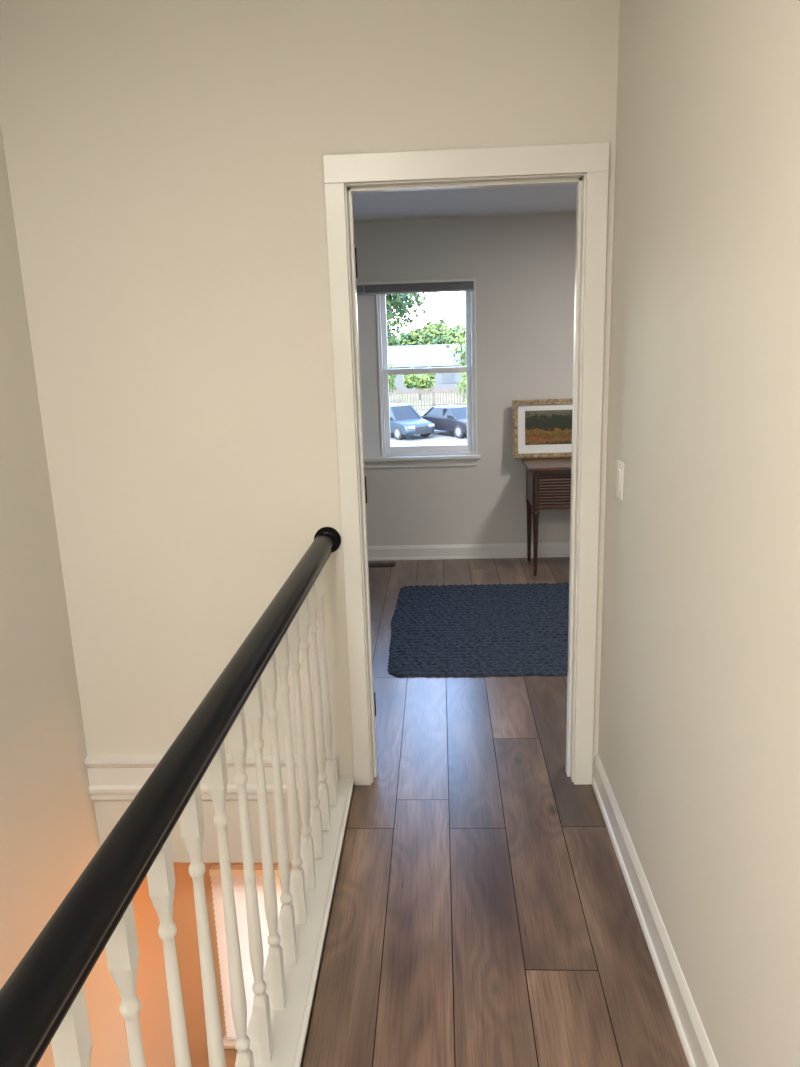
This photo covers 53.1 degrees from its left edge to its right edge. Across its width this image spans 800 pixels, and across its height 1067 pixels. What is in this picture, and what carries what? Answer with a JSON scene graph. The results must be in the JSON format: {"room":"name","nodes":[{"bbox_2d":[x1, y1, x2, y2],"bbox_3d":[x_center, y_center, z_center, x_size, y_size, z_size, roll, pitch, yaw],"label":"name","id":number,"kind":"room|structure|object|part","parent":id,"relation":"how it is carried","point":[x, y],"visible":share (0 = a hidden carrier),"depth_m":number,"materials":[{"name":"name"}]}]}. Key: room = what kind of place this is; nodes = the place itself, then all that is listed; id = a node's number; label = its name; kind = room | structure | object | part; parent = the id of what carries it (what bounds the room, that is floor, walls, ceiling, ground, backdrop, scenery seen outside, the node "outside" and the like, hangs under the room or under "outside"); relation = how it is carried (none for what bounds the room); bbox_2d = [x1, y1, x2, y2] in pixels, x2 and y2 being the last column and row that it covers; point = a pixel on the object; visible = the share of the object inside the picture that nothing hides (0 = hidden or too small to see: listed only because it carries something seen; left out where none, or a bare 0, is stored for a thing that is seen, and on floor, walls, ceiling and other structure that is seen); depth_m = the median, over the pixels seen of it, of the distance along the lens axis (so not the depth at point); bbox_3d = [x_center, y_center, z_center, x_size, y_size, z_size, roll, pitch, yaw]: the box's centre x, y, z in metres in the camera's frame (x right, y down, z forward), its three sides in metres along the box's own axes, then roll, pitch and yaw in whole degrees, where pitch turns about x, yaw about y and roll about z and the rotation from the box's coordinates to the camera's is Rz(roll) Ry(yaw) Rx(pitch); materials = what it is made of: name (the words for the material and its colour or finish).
{"room":"upstairs hallway","nodes":[
{"label":"upstairs hallway","id":0,"kind":"room"},
{"bbox_2d":[0,121,174,1066],"bbox_3d":[-1.309,1.360,1.064,0.120,5.500,5.300,-1,14,3],"label":"wall","id":1,"kind":"structure","parent":0,"point":[49,836],"depth_m":2.61,"materials":[{"name":"beige paint"}]},
{"bbox_2d":[173,863,290,1066],"bbox_3d":[0.933,2.225,3.848,4.030,2.364,0.100,-1,14,3],"label":"wall","id":2,"kind":"structure","parent":0,"point":[184,914],"depth_m":3.85,"materials":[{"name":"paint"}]},
{"bbox_2d":[223,1035,235,1048],"bbox_3d":[-0.410,2.473,3.916,0.910,0.022,0.110,-1,14,3],"label":"sill","id":3,"kind":"structure","parent":2,"relation":"attached to","point":[227,1044],"depth_m":3.89,"materials":[{"name":"white paint"}]},
{"bbox_2d":[209,864,291,1040],"bbox_3d":[-0.427,1.996,3.779,0.866,0.961,0.040,-1,14,3],"label":"window blind","id":4,"kind":"object","parent":2,"relation":"attached to","point":[237,869],"visible":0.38,"depth_m":3.75,"materials":[{"name":"white"}]},
{"bbox_2d":[0,0,619,862],"bbox_3d":[0.185,-0.301,2.692,5.540,3.136,0.120,-1,14,3],"label":"wall","id":5,"kind":"structure","parent":0,"point":[164,158],"depth_m":2.54,"materials":[{"name":"beige paint"}]},
{"bbox_2d":[84,754,337,800],"bbox_3d":[-0.693,0.906,2.951,0.930,0.178,0.030,-1,14,3],"label":"trim","id":6,"kind":"structure","parent":5,"relation":"attached to","point":[111,778],"depth_m":2.95,"materials":[{"name":"white paint"}]},
{"bbox_2d":[323,142,609,784],"bbox_3d":[0.232,-0.108,2.739,0.764,2.065,0.128,-1,14,3],"label":"trim","id":7,"kind":"structure","parent":5,"relation":"attached to","point":[579,179],"depth_m":2.62,"materials":[{"name":"white paint"}]},
{"bbox_2d":[355,248,375,715],"bbox_3d":[-0.124,-0.119,2.800,0.013,1.675,0.066,-1,14,3],"label":"hinges","id":8,"kind":"object","parent":7,"relation":"attached to","point":[355,248],"visible":0.33,"depth_m":2.81,"materials":[{"name":"metal"}]},
{"bbox_2d":[352,184,576,220],"bbox_3d":[0.221,-1.823,3.961,5.540,0.100,3.068,-1,14,3],"label":"ceiling","id":9,"kind":"structure","parent":0,"point":[557,198],"depth_m":4.77,"materials":[{"name":"white paint"}]},
{"bbox_2d":[354,212,575,545],"bbox_3d":[0.334,-0.814,5.721,5.300,2.696,0.120,-1,14,3],"label":"wall","id":10,"kind":"structure","parent":0,"point":[522,266],"depth_m":5.54,"materials":[{"name":"paint"}]},
{"bbox_2d":[356,282,363,294],"bbox_3d":[-0.609,-1.657,5.460,0.720,0.080,0.047,-1,14,3],"label":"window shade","id":11,"kind":"object","parent":10,"relation":"attached to","point":[359,286],"visible":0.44,"depth_m":5.43,"materials":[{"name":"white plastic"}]},
{"bbox_2d":[356,278,480,467],"bbox_3d":[-0.237,-1.090,5.593,1.585,1.284,0.060,-1,14,3],"label":"trim","id":12,"kind":"structure","parent":10,"relation":"attached to","point":[438,460],"depth_m":5.69,"materials":[{"name":"white paint"}]},
{"bbox_2d":[364,278,473,294],"bbox_3d":[0.128,-1.673,5.422,0.745,0.080,0.047,-1,14,3],"label":"window shade","id":13,"kind":"object","parent":10,"relation":"attached to","point":[443,285],"visible":1,"depth_m":5.41,"materials":[{"name":"grey fabric"}]},
{"bbox_2d":[377,285,474,456],"bbox_3d":[0.191,-1.150,5.648,0.667,1.190,0.115,-1,14,3],"label":"frame","id":14,"kind":"object","parent":10,"relation":"attached to","point":[385,454],"visible":0.53,"depth_m":5.64,"materials":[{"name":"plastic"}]},
{"bbox_2d":[380,291,471,452],"bbox_3d":[0.191,-1.149,5.646,0.623,1.146,0.050,-1,14,3],"label":"sash","id":15,"kind":"object","parent":14,"relation":"in","point":[462,447],"visible":0.73,"depth_m":5.64,"materials":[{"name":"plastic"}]},
{"bbox_2d":[368,542,569,560],"bbox_3d":[0.361,0.135,5.877,5.300,0.105,0.025,-1,14,3],"label":"baseboard","id":16,"kind":"structure","parent":10,"relation":"attached to","point":[557,549],"depth_m":5.87,"materials":[{"name":"white paint"}]},
{"bbox_2d":[302,557,688,1066],"bbox_3d":[0.191,1.259,2.204,5.300,0.336,7.700,-1,14,3],"label":"floor","id":17,"kind":"structure","parent":0,"point":[483,914],"depth_m":2.33,"materials":[{"name":"laminate"}]},
{"bbox_2d":[0,527,354,1066],"bbox_3d":[-0.333,1.063,1.065,0.169,1.326,3.733,-1,14,3],"label":"stair railing","id":18,"kind":"object","parent":17,"relation":"on","point":[42,1002],"visible":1,"depth_m":1.54,"materials":[{"name":"white paint"}]},
{"bbox_3d":[-0.321,1.336,1.182,0.142,0.032,3.631,-1,14,3],"label":"plate","id":19,"kind":"part","parent":18,"relation":"part of","materials":[{"name":"white paint"}]},
{"bbox_2d":[368,563,395,566],"bbox_3d":[-0.163,0.226,5.782,0.260,0.006,0.100,-1,14,3],"label":"floor vent","id":20,"kind":"object","parent":17,"relation":"in","point":[369,564],"visible":0.77,"depth_m":5.77,"materials":[{"name":"metal"}]},
{"bbox_2d":[387,582,568,676],"bbox_3d":[0.969,0.494,4.498,2.057,0.018,1.459,-1,14,3],"label":"area rug","id":21,"kind":"object","parent":17,"relation":"on","point":[500,630],"visible":0.47,"depth_m":4.39,"materials":[{"name":"blue carpet"}]},
{"bbox_2d":[521,458,571,575],"bbox_3d":[1.464,-0.130,5.468,1.215,0.742,0.470,-1,14,3],"label":"writing desk","id":22,"kind":"object","parent":17,"relation":"on","point":[548,480],"visible":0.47,"depth_m":5.27,"materials":[{"name":"brown wood"}]},
{"bbox_2d":[512,398,572,458],"bbox_3d":[1.182,-0.729,5.535,0.800,0.405,0.062,-1,14,3],"label":"framed painting","id":23,"kind":"object","parent":22,"relation":"on","point":[542,428],"visible":0.57,"depth_m":5.55},
{"bbox_2d":[598,0,799,1066],"bbox_3d":[0.622,0.088,0.318,0.120,2.800,4.632,-1,14,3],"label":"wall","id":24,"kind":"structure","parent":0,"point":[699,736],"depth_m":1.62,"materials":[{"name":"beige paint"}]},
{"bbox_2d":[616,459,623,499],"bbox_3d":[0.663,-0.162,2.412,0.009,0.115,0.070,-1,14,3],"label":"light switch","id":25,"kind":"object","parent":24,"relation":"attached to","point":[620,465],"visible":1,"depth_m":2.40,"materials":[{"name":"white plastic"}]},
{"bbox_2d":[592,753,718,1066],"bbox_3d":[0.595,1.393,0.637,0.022,0.115,4.632,-1,14,3],"label":"baseboard","id":26,"kind":"structure","parent":24,"relation":"attached to","point":[698,1051],"depth_m":2.07,"materials":[{"name":"white paint"}]},
{"label":"outside","id":27,"kind":"structure","parent":0,"visible":0},
{"bbox_2d":[390,430,466,445],"bbox_3d":[4.311,-16.485,88.512,240.000,0.200,220.000,-1,14,3],"label":"ground","id":28,"kind":"structure","parent":27,"point":[438,437],"depth_m":39.58,"materials":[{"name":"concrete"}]},
{"bbox_2d":[386,293,431,345],"bbox_3d":[-1.274,-6.519,29.077,5.110,8.804,5.401,-1,14,3],"label":"tree","id":29,"kind":"object","parent":28,"relation":"on","point":[398,302],"visible":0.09,"depth_m":28.62,"materials":[{"name":"green plant"}]},
{"bbox_2d":[389,403,433,439],"bbox_3d":[-0.150,-5.834,41.345,1.980,1.620,4.365,-11,16,-34],"label":"car","id":30,"kind":"object","parent":28,"relation":"on","point":[404,419],"visible":0.71,"depth_m":40.16,"materials":[{"name":"paint"}]},
{"bbox_2d":[389,393,466,414],"bbox_3d":[5.921,-24.889,122.450,240.000,0.030,150.000,-1,14,3],"label":"lawn","id":31,"kind":"structure","parent":28,"relation":"on","point":[421,412],"depth_m":64.49,"materials":[{"name":"green plant"}]},
{"bbox_2d":[388,364,396,395],"bbox_3d":[-1.700,-11.784,62.741,3.260,3.132,3.106,-10,16,-29],"label":"tree","id":32,"kind":"object","parent":31,"relation":"on","point":[391,378],"visible":0.12,"depth_m":62.44,"materials":[{"name":"green plant"}]},
{"bbox_2d":[387,327,422,345],"bbox_3d":[0.357,-20.663,92.630,6.250,6.164,5.825,-1,14,3],"label":"tree","id":33,"kind":"object","parent":31,"relation":"on","point":[409,338],"visible":0.21,"depth_m":90.56,"materials":[{"name":"green plant"}]},
{"bbox_2d":[403,365,436,399],"bbox_3d":[1.679,-12.164,64.667,2.991,2.747,2.134,-4,14,-9],"label":"tree","id":34,"kind":"object","parent":31,"relation":"on","point":[425,381],"visible":0.84,"depth_m":64.22,"materials":[{"name":"green plant"}]},
{"bbox_2d":[387,344,465,392],"bbox_3d":[-1.511,-15.974,77.579,18.500,4.268,11.000,-1,14,3],"label":"house","id":35,"kind":"structure","parent":31,"relation":"on","point":[407,356],"depth_m":73.27,"materials":[{"name":"white"}]},
{"bbox_2d":[389,385,466,409],"bbox_3d":[2.719,-9.411,55.357,44.010,1.718,0.150,-1,14,3],"label":"picket fence","id":36,"kind":"object","parent":31,"relation":"on","point":[433,392],"visible":0.09,"depth_m":55.32,"materials":[{"name":"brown wood"}]},
{"bbox_2d":[417,318,465,344],"bbox_3d":[5.260,-20.601,89.617,6.794,7.148,8.162,-1,14,3],"label":"tree","id":37,"kind":"object","parent":31,"relation":"on","point":[434,333],"visible":0.29,"depth_m":87.52,"materials":[{"name":"green plant"}]},
{"bbox_2d":[455,373,466,399],"bbox_3d":[5.698,-11.590,61.000,3.540,3.100,2.352,-11,17,-34],"label":"tree","id":38,"kind":"object","parent":31,"relation":"on","point":[463,375],"visible":0.06,"depth_m":60.74,"materials":[{"name":"green plant"}]},
{"bbox_2d":[420,405,466,438],"bbox_3d":[2.847,-5.817,41.207,1.980,1.460,4.465,-11,16,-34],"label":"car","id":39,"kind":"object","parent":28,"relation":"on","point":[451,418],"visible":0.47,"depth_m":40.52,"materials":[{"name":"paint"}]},
{"bbox_2d":[446,318,466,402],"bbox_3d":[3.347,-5.036,28.603,3.353,5.850,4.261,-1,14,3],"label":"tree","id":40,"kind":"object","parent":28,"relation":"on","point":[462,356],"visible":0.02,"depth_m":27.69,"materials":[{"name":"green plant"}]}
]}

